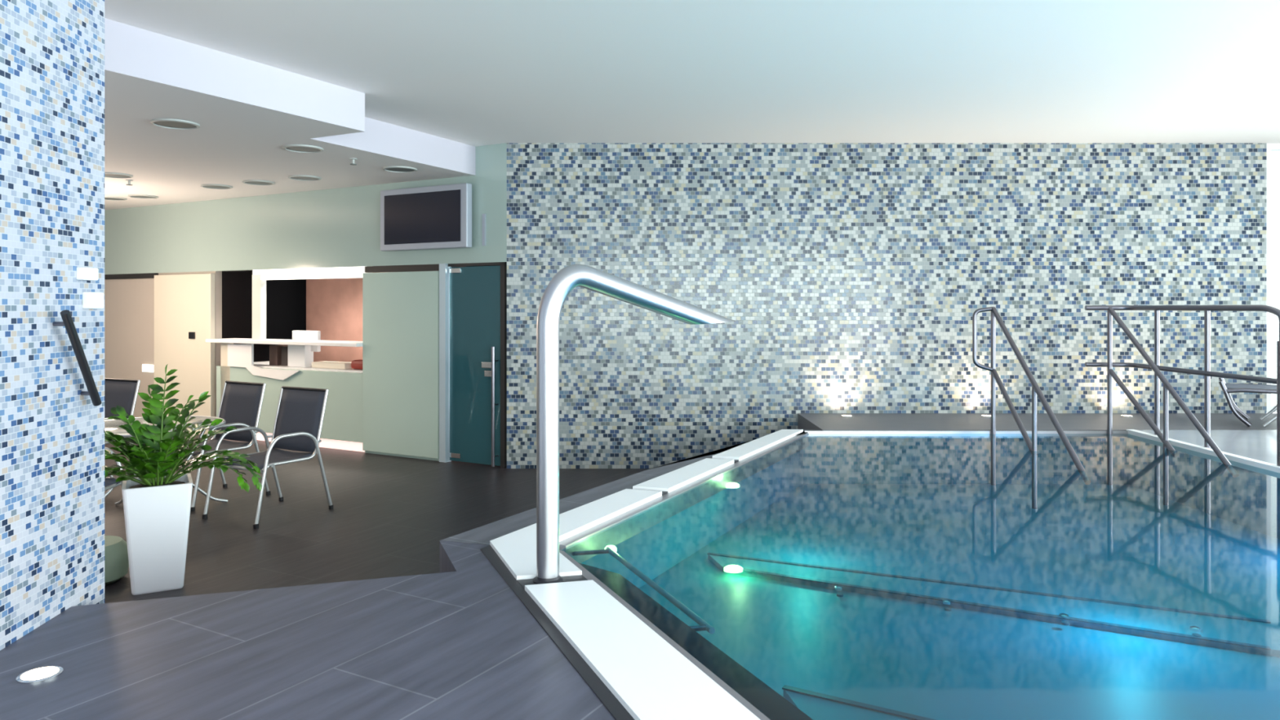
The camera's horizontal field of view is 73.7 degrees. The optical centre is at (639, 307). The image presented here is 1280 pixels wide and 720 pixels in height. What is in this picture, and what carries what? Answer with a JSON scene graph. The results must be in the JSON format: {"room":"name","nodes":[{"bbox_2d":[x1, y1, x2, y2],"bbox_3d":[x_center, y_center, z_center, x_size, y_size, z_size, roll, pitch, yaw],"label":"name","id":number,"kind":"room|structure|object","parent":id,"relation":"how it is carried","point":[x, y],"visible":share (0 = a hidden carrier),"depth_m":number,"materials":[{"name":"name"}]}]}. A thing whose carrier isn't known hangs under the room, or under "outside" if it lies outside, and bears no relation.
{"room":"indoor swimming pool","nodes":[
{"label":"indoor swimming pool","id":0,"kind":"room"},
{"bbox_2d":[0,0,104,650],"bbox_3d":[-1.940,-0.015,0.085,0.960,3.330,6.570,0,0,0],"label":"wall","id":1,"kind":"structure","parent":0,"point":[52,51],"depth_m":3.00,"materials":[{"name":"tile"}]},
{"bbox_2d":[52,310,102,406],"bbox_3d":[-2.069,0.191,3.113,0.088,0.364,0.262,0,0,-8],"label":"wall handrail","id":2,"kind":"object","parent":1,"relation":"attached to","point":[68,322],"visible":0.81,"depth_m":3.10,"materials":[{"name":"black"}]},
{"bbox_2d":[76,266,97,280],"bbox_3d":[-2.082,-0.126,3.215,0.030,0.048,0.090,0,0,0],"label":"wall switch","id":3,"kind":"object","parent":1,"relation":"attached to","point":[82,273],"visible":1,"depth_m":3.19,"materials":[{"name":"white plastic"}]},
{"bbox_2d":[82,292,103,308],"bbox_3d":[-2.086,-0.026,3.255,0.030,0.063,0.090,0,0,0],"label":"wall switch","id":4,"kind":"object","parent":1,"relation":"attached to","point":[90,300],"visible":1,"depth_m":3.23,"materials":[{"name":"white plastic"}]},
{"bbox_2d":[104,271,222,417],"bbox_3d":[-8.665,0.593,12.811,7.275,2.115,0.090,0,0,28],"label":"wall","id":5,"kind":"structure","parent":0,"point":[218,274],"depth_m":11.08,"materials":[{"name":"beige paint"}]},
{"bbox_2d":[104,278,154,417],"bbox_3d":[-7.254,0.627,11.969,1.576,2.045,0.035,0,0,28],"label":"sliding door","id":6,"kind":"structure","parent":5,"relation":"in","point":[129,304],"depth_m":11.85,"materials":[{"name":"beige wood"}]},
{"bbox_2d":[142,364,154,372],"bbox_3d":[-6.697,0.831,11.634,0.258,0.100,0.018,0,0,28],"label":"light switch","id":7,"kind":"object","parent":6,"relation":"attached to","point":[147,368],"visible":1,"depth_m":11.63,"materials":[{"name":"white plastic"}]},
{"bbox_2d":[104,273,158,279],"bbox_3d":[-7.258,-0.431,11.961,1.576,0.063,0.058,0,0,28],"label":"trim","id":8,"kind":"structure","parent":5,"relation":"attached to","point":[132,275],"depth_m":11.82,"materials":[{"name":"black"}]},
{"bbox_2d":[154,273,215,434],"bbox_3d":[-6.035,0.608,11.290,1.200,2.085,0.065,0,0,28],"label":"door","id":9,"kind":"structure","parent":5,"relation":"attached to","point":[184,304],"depth_m":11.20,"materials":[{"name":"beige wood"}]},
{"bbox_2d":[188,332,195,338],"bbox_3d":[-5.851,0.366,11.142,0.111,0.087,0.019,0,0,28],"label":"thermostat","id":10,"kind":"object","parent":9,"relation":"attached to","point":[191,335],"visible":1,"depth_m":11.13,"materials":[{"name":"black plastic"}]},
{"bbox_2d":[104,17,475,209],"bbox_3d":[-7.360,-1.530,5.750,11.280,0.300,17.500,0,0,0],"label":"ceiling","id":11,"kind":"structure","parent":0,"point":[245,110],"depth_m":6.87,"materials":[{"name":"white paint"}]},
{"bbox_2d":[104,195,127,200],"bbox_3d":[-6.664,-1.372,10.771,0.330,0.016,0.330,0,0,0],"label":"recessed light","id":12,"kind":"object","parent":11,"relation":"in","point":[112,198],"visible":0.77,"depth_m":10.77,"materials":[{"name":"grey metal"}]},
{"bbox_2d":[104,172,133,177],"bbox_3d":[-5.465,-1.372,8.876,0.330,0.016,0.330,0,0,0],"label":"recessed light","id":13,"kind":"object","parent":11,"relation":"in","point":[111,175],"visible":0.76,"depth_m":8.86,"materials":[{"name":"grey metal"}]},
{"bbox_2d":[125,179,133,185],"bbox_3d":[-5.534,-1.350,9.248,0.070,0.060,0.070,0,0,0],"label":"sprinkler","id":14,"kind":"object","parent":11,"relation":"attached to","point":[128,180],"visible":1,"depth_m":9.24,"materials":[{"name":"grey metal"}]},
{"bbox_2d":[128,194,158,199],"bbox_3d":[-6.156,-1.372,10.577,0.330,0.016,0.330,0,0,0],"label":"recessed light","id":15,"kind":"object","parent":11,"relation":"in","point":[137,196],"visible":1,"depth_m":10.54,"materials":[{"name":"grey metal"}]},
{"bbox_2d":[150,118,199,129],"bbox_3d":[-3.485,-1.372,6.400,0.330,0.016,0.330,0,0,0],"label":"recessed light","id":16,"kind":"object","parent":11,"relation":"in","point":[162,122],"visible":1,"depth_m":6.37,"materials":[{"name":"grey metal"}]},
{"bbox_2d":[200,183,232,189],"bbox_3d":[-4.815,-1.372,9.706,0.330,0.016,0.330,0,0,0],"label":"recessed light","id":17,"kind":"object","parent":11,"relation":"in","point":[205,185],"visible":1,"depth_m":9.68,"materials":[{"name":"grey metal"}]},
{"bbox_2d":[242,179,275,185],"bbox_3d":[-4.199,-1.372,9.396,0.330,0.016,0.330,0,0,0],"label":"recessed light","id":18,"kind":"object","parent":11,"relation":"in","point":[256,182],"visible":1,"depth_m":9.37,"materials":[{"name":"grey metal"}]},
{"bbox_2d":[282,144,323,152],"bbox_3d":[-2.916,-1.372,7.391,0.330,0.016,0.330,0,0,0],"label":"recessed light","id":19,"kind":"object","parent":11,"relation":"in","point":[294,148],"visible":1,"depth_m":7.36,"materials":[{"name":"grey metal"}]},
{"bbox_2d":[288,174,321,181],"bbox_3d":[-3.560,-1.372,9.059,0.330,0.016,0.330,0,0,0],"label":"recessed light","id":20,"kind":"object","parent":11,"relation":"in","point":[298,177],"visible":1,"depth_m":9.02,"materials":[{"name":"grey metal"}]},
{"bbox_2d":[349,158,357,164],"bbox_3d":[-2.661,-1.350,7.921,0.070,0.060,0.070,0,0,0],"label":"sprinkler","id":21,"kind":"object","parent":11,"relation":"attached to","point":[352,159],"visible":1,"depth_m":7.91,"materials":[{"name":"grey metal"}]},
{"bbox_2d":[382,165,417,172],"bbox_3d":[-2.389,-1.372,8.492,0.330,0.016,0.330,0,0,0],"label":"recessed light","id":22,"kind":"object","parent":11,"relation":"in","point":[391,168],"visible":1,"depth_m":8.47,"materials":[{"name":"grey metal"}]},
{"bbox_2d":[104,142,506,461],"bbox_3d":[-6.602,-0.015,11.658,12.001,3.330,0.150,0,0,28],"label":"wall","id":23,"kind":"structure","parent":0,"point":[340,227],"depth_m":10.20,"materials":[{"name":"paint"}]},
{"bbox_2d":[252,274,266,339],"bbox_3d":[-4.733,0.003,10.604,0.162,0.814,0.080,0,0,28],"label":"trim","id":24,"kind":"structure","parent":23,"relation":"attached to","point":[259,286],"depth_m":10.57,"materials":[{"name":"white"}]},
{"bbox_2d":[253,266,364,279],"bbox_3d":[-3.940,-0.403,10.196,1.919,0.124,0.120,0,0,28],"label":"strip light","id":25,"kind":"object","parent":23,"relation":"attached to","point":[335,272],"visible":0.79,"depth_m":10.11,"materials":[{"name":"white plastic"}]},
{"bbox_2d":[362,271,439,458],"bbox_3d":[-2.643,0.615,9.407,1.115,2.010,0.030,0,0,28],"label":"sliding panel","id":26,"kind":"object","parent":23,"relation":"attached to","point":[401,309],"visible":1,"depth_m":9.38,"materials":[{"name":"paint"}]},
{"bbox_2d":[364,264,439,272],"bbox_3d":[-2.623,-0.429,9.442,1.115,0.068,0.050,0,0,28],"label":"trim","id":27,"kind":"structure","parent":23,"relation":"attached to","point":[419,267],"depth_m":9.41,"materials":[{"name":"black"}]},
{"bbox_2d":[380,182,471,251],"bbox_3d":[-2.291,-0.953,9.150,1.219,0.665,0.146,0,0,28],"label":"television","id":28,"kind":"object","parent":23,"relation":"attached to","point":[437,216],"visible":1,"depth_m":9.05,"materials":[{"name":"silver metal"}]},
{"bbox_2d":[439,263,451,462],"bbox_3d":[-2.086,0.593,9.133,0.088,2.115,0.090,0,0,28],"label":"trim","id":29,"kind":"structure","parent":23,"relation":"attached to","point":[444,274],"depth_m":9.10,"materials":[{"name":"silver metal"}]},
{"bbox_2d":[448,262,506,468],"bbox_3d":[-1.719,0.593,8.918,0.752,2.115,0.147,0,0,28],"label":"door","id":30,"kind":"structure","parent":23,"relation":"in","point":[477,291],"depth_m":8.93,"materials":[{"name":"teal glass"}]},
{"bbox_2d":[482,213,485,245],"bbox_3d":[-1.619,-0.805,8.857,0.035,0.330,0.020,0,0,28],"label":"cable trunking","id":31,"kind":"object","parent":23,"relation":"attached to","point":[483,215],"visible":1,"depth_m":8.85,"materials":[{"name":"silver metal"}]},
{"bbox_2d":[0,540,615,719],"bbox_3d":[-0.475,1.375,0.411,5.450,0.550,7.223,0,0,0],"label":"deck","id":32,"kind":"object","parent":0,"point":[455,642],"visible":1,"depth_m":2.67,"materials":[{"name":"tile"}]},
{"bbox_2d":[16,666,63,684],"bbox_3d":[-1.794,1.097,2.551,0.116,0.006,0.116,0,0,0],"label":"uplight","id":33,"kind":"object","parent":32,"relation":"on","point":[40,674],"visible":1,"depth_m":2.54,"materials":[{"name":"silver metal"}]},
{"bbox_2d":[222,265,496,361],"bbox_3d":[-2.807,0.200,11.367,5.600,2.900,2.940,0,0,28],"label":"wall","id":34,"kind":"structure","parent":0,"point":[286,300],"depth_m":12.29,"materials":[{"name":"black"}]},
{"bbox_2d":[104,434,649,603],"bbox_3d":[-5.350,1.710,8.400,15.300,0.120,13.200,0,0,0],"label":"floor","id":35,"kind":"structure","parent":0,"point":[389,517],"depth_m":6.74,"materials":[{"name":"tile"}]},
{"bbox_2d":[104,446,122,491],"bbox_3d":[-3.910,1.160,5.719,0.738,0.980,0.648,0,0,-5],"label":"sling chair","id":36,"kind":"object","parent":35,"relation":"on","point":[109,482],"visible":0.16,"depth_m":5.96,"materials":[{"name":"silver metal"}]},
{"bbox_2d":[104,535,128,586],"bbox_3d":[-3.300,1.530,5.130,0.400,0.240,0.400,0,0,0],"label":"garden stool","id":37,"kind":"object","parent":35,"relation":"on","point":[116,555],"visible":0.35,"depth_m":5.09,"materials":[{"name":"green ceramic"}]},
{"bbox_2d":[104,377,140,445],"bbox_3d":[-5.016,1.160,7.689,0.648,0.980,0.738,0,0,25],"label":"sling chair","id":38,"kind":"object","parent":35,"relation":"on","point":[123,393],"visible":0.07,"depth_m":7.93,"materials":[{"name":"black fabric"}]},
{"bbox_2d":[104,415,227,505],"bbox_3d":[-3.870,1.284,6.720,1.096,0.729,1.096,0,0,0],"label":"round table","id":39,"kind":"object","parent":35,"relation":"on","point":[111,425],"visible":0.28,"depth_m":6.85,"materials":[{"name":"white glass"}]},
{"bbox_2d":[104,364,262,595],"bbox_3d":[-2.850,0.999,5.028,0.788,1.303,0.970,0,0,36],"label":"planter","id":40,"kind":"object","parent":35,"relation":"on","point":[157,503],"visible":0.9,"depth_m":4.98,"materials":[{"name":"white"}]},
{"bbox_2d":[177,380,270,511],"bbox_3d":[-3.715,1.160,7.369,0.648,0.980,0.738,0,0,30],"label":"sling chair","id":41,"kind":"object","parent":35,"relation":"on","point":[241,403],"visible":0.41,"depth_m":7.56,"materials":[{"name":"black fabric"}]},
{"bbox_2d":[202,386,333,528],"bbox_3d":[-2.965,1.160,6.829,0.648,0.980,0.738,0,0,29],"label":"sling chair","id":42,"kind":"object","parent":35,"relation":"on","point":[300,411],"visible":0.91,"depth_m":6.99,"materials":[{"name":"black fabric"}]},
{"bbox_2d":[205,337,364,452],"bbox_3d":[-4.148,1.026,10.599,2.669,1.247,0.870,0,0,28],"label":"reception desk","id":43,"kind":"object","parent":35,"relation":"on","point":[240,354],"depth_m":10.51,"materials":[{"name":"white plastic"}]},
{"bbox_2d":[269,344,288,365],"bbox_3d":[-4.560,0.605,10.806,0.148,0.249,0.200,0,0,28],"label":"file box","id":44,"kind":"object","parent":43,"relation":"on","point":[275,351],"visible":0.64,"depth_m":10.71,"materials":[{"name":"brown cardboard"}]},
{"bbox_2d":[205,337,362,346],"bbox_3d":[-4.255,0.424,10.401,2.669,0.042,0.420,0,0,28],"label":"countertop","id":45,"kind":"structure","parent":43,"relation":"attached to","point":[248,342],"depth_m":10.27,"materials":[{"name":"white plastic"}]},
{"bbox_2d":[281,346,288,365],"bbox_3d":[-4.383,0.610,10.732,0.134,0.239,0.200,0,0,28],"label":"file box","id":46,"kind":"object","parent":43,"relation":"on","point":[284,348],"visible":0.31,"depth_m":10.65,"materials":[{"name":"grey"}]},
{"bbox_2d":[288,344,311,367],"bbox_3d":[-4.174,0.595,10.454,0.307,0.269,0.090,0,0,28],"label":"paper tray","id":47,"kind":"object","parent":43,"relation":"on","point":[299,356],"visible":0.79,"depth_m":10.40,"materials":[{"name":"white plastic"}]},
{"bbox_2d":[292,330,320,366],"bbox_3d":[-4.161,0.510,10.692,0.465,0.437,0.180,0,0,28],"label":"computer monitor","id":48,"kind":"object","parent":43,"relation":"on","point":[296,335],"visible":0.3,"depth_m":10.61,"materials":[{"name":"white plastic"}]},
{"bbox_2d":[253,360,362,373],"bbox_3d":[-4.066,0.750,10.669,2.592,0.040,0.670,0,0,28],"label":"countertop","id":49,"kind":"structure","parent":43,"relation":"on","point":[260,364],"depth_m":10.32,"materials":[{"name":"white plastic"}]},
{"bbox_2d":[256,431,364,452],"bbox_3d":[-4.257,1.600,10.348,2.622,0.100,0.025,0,0,28],"label":"light","id":50,"kind":"object","parent":43,"relation":"attached to","point":[327,443],"depth_m":9.94,"materials":[{"name":"white"}]},
{"bbox_2d":[311,360,352,368],"bbox_3d":[-3.675,0.695,10.269,0.562,0.069,0.200,0,0,28],"label":"paper stack","id":51,"kind":"object","parent":43,"relation":"on","point":[324,364],"visible":0.8,"depth_m":10.16,"materials":[{"name":"beige paper"}]},
{"bbox_2d":[351,359,362,369],"bbox_3d":[-3.155,0.674,10.089,0.416,0.109,0.320,0,0,28],"label":"bag","id":52,"kind":"object","parent":43,"relation":"on","point":[355,364],"visible":0.24,"depth_m":10.00,"materials":[{"name":"red leather"}]},
{"bbox_2d":[440,429,821,545],"bbox_3d":[0.315,1.375,5.854,0.364,0.551,4.441,0,0,33],"label":"kerb","id":53,"kind":"object","parent":35,"relation":"on","point":[482,535],"visible":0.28,"depth_m":4.87,"materials":[{"name":"stone"}]},
{"bbox_2d":[480,429,1279,719],"bbox_3d":[1.788,1.387,2.220,5.024,0.617,10.640,0,0,0],"label":"swimming pool","id":54,"kind":"object","parent":35,"relation":"on","point":[836,575],"visible":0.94,"depth_m":4.57,"materials":[{"name":"liquid"}]},
{"bbox_2d":[604,545,617,551],"bbox_3d":[-0.144,1.186,4.196,0.060,0.028,0.048,0,0,0],"label":"lamp","id":55,"kind":"object","parent":54,"relation":"attached to","point":[612,547],"depth_m":4.19,"materials":[{"name":"beige glass"}]},
{"bbox_2d":[533,263,736,584],"bbox_3d":[0.018,0.459,3.636,1.014,1.269,0.130,0,0,-31],"label":"spout","id":56,"kind":"object","parent":54,"relation":"on","point":[554,296],"visible":0.99,"depth_m":3.38,"materials":[{"name":"silver metal"}]},
{"bbox_2d":[572,546,715,634],"bbox_3d":[-0.056,1.154,3.526,0.238,0.032,1.143,0,0,-22],"label":"grab rail","id":57,"kind":"object","parent":54,"relation":"attached to","point":[704,625],"visible":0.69,"depth_m":3.47,"materials":[{"name":"silver metal"}]},
{"bbox_2d":[725,482,739,488],"bbox_3d":[0.618,1.201,5.772,0.110,0.028,0.088,0,0,0],"label":"lamp","id":58,"kind":"object","parent":54,"relation":"attached to","point":[728,485],"depth_m":5.74,"materials":[{"name":"beige glass"}]},
{"bbox_2d":[724,564,742,573],"bbox_3d":[0.542,1.516,4.956,0.110,0.028,0.088,0,0,0],"label":"lamp","id":59,"kind":"object","parent":54,"relation":"on","point":[730,568],"depth_m":4.93,"materials":[{"name":"beige glass"}]},
{"bbox_2d":[972,306,1091,508],"bbox_3d":[3.024,0.822,6.625,0.203,1.656,1.791,0,0,0],"label":"stair handrail","id":60,"kind":"object","parent":54,"relation":"attached to","point":[1036,390],"visible":0.98,"depth_m":6.97,"materials":[{"name":"grey metal"}]},
{"bbox_2d":[1106,306,1239,505],"bbox_3d":[4.149,0.823,6.741,0.044,1.655,1.560,0,0,-2],"label":"stair handrail","id":61,"kind":"object","parent":54,"relation":"on","point":[1111,313],"visible":0.85,"depth_m":6.99,"materials":[{"name":"grey metal"}]},
{"bbox_2d":[306,266,466,362],"bbox_3d":[-3.448,0.350,11.397,2.800,2.600,0.100,0,0,28],"label":"wall","id":62,"kind":"structure","parent":0,"point":[334,306],"depth_m":11.74,"materials":[{"name":"paint"}]},
{"bbox_2d":[104,0,1279,167],"bbox_3d":[-2.700,-1.755,5.800,20.600,0.150,18.400,0,0,0],"label":"ceiling","id":63,"kind":"structure","parent":0,"point":[473,73],"depth_m":5.78,"materials":[{"name":"white paint"}]},
{"bbox_2d":[506,142,1266,468],"bbox_3d":[2.523,-0.065,8.830,7.774,3.430,0.200,0,0,0],"label":"wall","id":64,"kind":"structure","parent":0,"point":[852,277],"depth_m":8.73,"materials":[{"name":"tile"}]},
{"bbox_2d":[1266,143,1279,413],"bbox_3d":[6.915,-0.300,8.800,1.010,2.760,0.100,0,0,0],"label":"window","id":65,"kind":"structure","parent":64,"relation":"in","point":[1270,147],"depth_m":8.75,"materials":[{"name":"white"}]},
{"bbox_2d":[797,413,1276,431],"bbox_3d":[4.508,1.367,8.136,5.785,0.566,1.187,0,0,0],"label":"ledge","id":66,"kind":"object","parent":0,"point":[821,421],"visible":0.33,"depth_m":8.09,"materials":[{"name":"tile"}]},
{"bbox_2d":[840,414,853,417],"bbox_3d":[2.059,1.081,8.500,0.116,0.006,0.116,0,0,0],"label":"uplight","id":67,"kind":"object","parent":66,"relation":"on","point":[844,415],"visible":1,"depth_m":8.48,"materials":[{"name":"white"}]},
{"bbox_2d":[1120,414,1133,417],"bbox_3d":[4.848,1.081,8.500,0.116,0.006,0.116,0,0,0],"label":"uplight","id":68,"kind":"object","parent":66,"relation":"on","point":[1126,415],"visible":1,"depth_m":8.48,"materials":[{"name":"white"}]},
{"bbox_2d":[1218,377,1276,426],"bbox_3d":[6.193,0.882,7.650,1.669,0.410,0.598,0,0,34],"label":"sun lounger","id":69,"kind":"object","parent":66,"relation":"on","point":[1227,388],"visible":0.94,"depth_m":7.83,"materials":[{"name":"silver metal"}]},
{"bbox_2d":[1138,430,1276,464],"bbox_3d":[5.880,1.367,2.170,3.040,0.566,10.740,0,0,0],"label":"floor","id":70,"kind":"structure","parent":0,"point":[1259,445],"depth_m":6.95,"materials":[{"name":"white tile"}]},
{"bbox_2d":[1084,305,1279,466],"bbox_3d":[4.341,0.536,6.736,0.375,1.107,1.916,0,0,-11],"label":"guard railing","id":71,"kind":"object","parent":70,"relation":"on","point":[1206,372],"visible":0.95,"depth_m":6.57,"materials":[{"name":"grey metal"}]},
{"bbox_2d":[1125,429,1279,478],"bbox_3d":[4.327,1.114,2.170,0.065,0.072,10.740,0,0,0],"label":"trim","id":72,"kind":"structure","parent":70,"relation":"attached to","point":[1248,464],"depth_m":6.46,"materials":[{"name":"white tile"}]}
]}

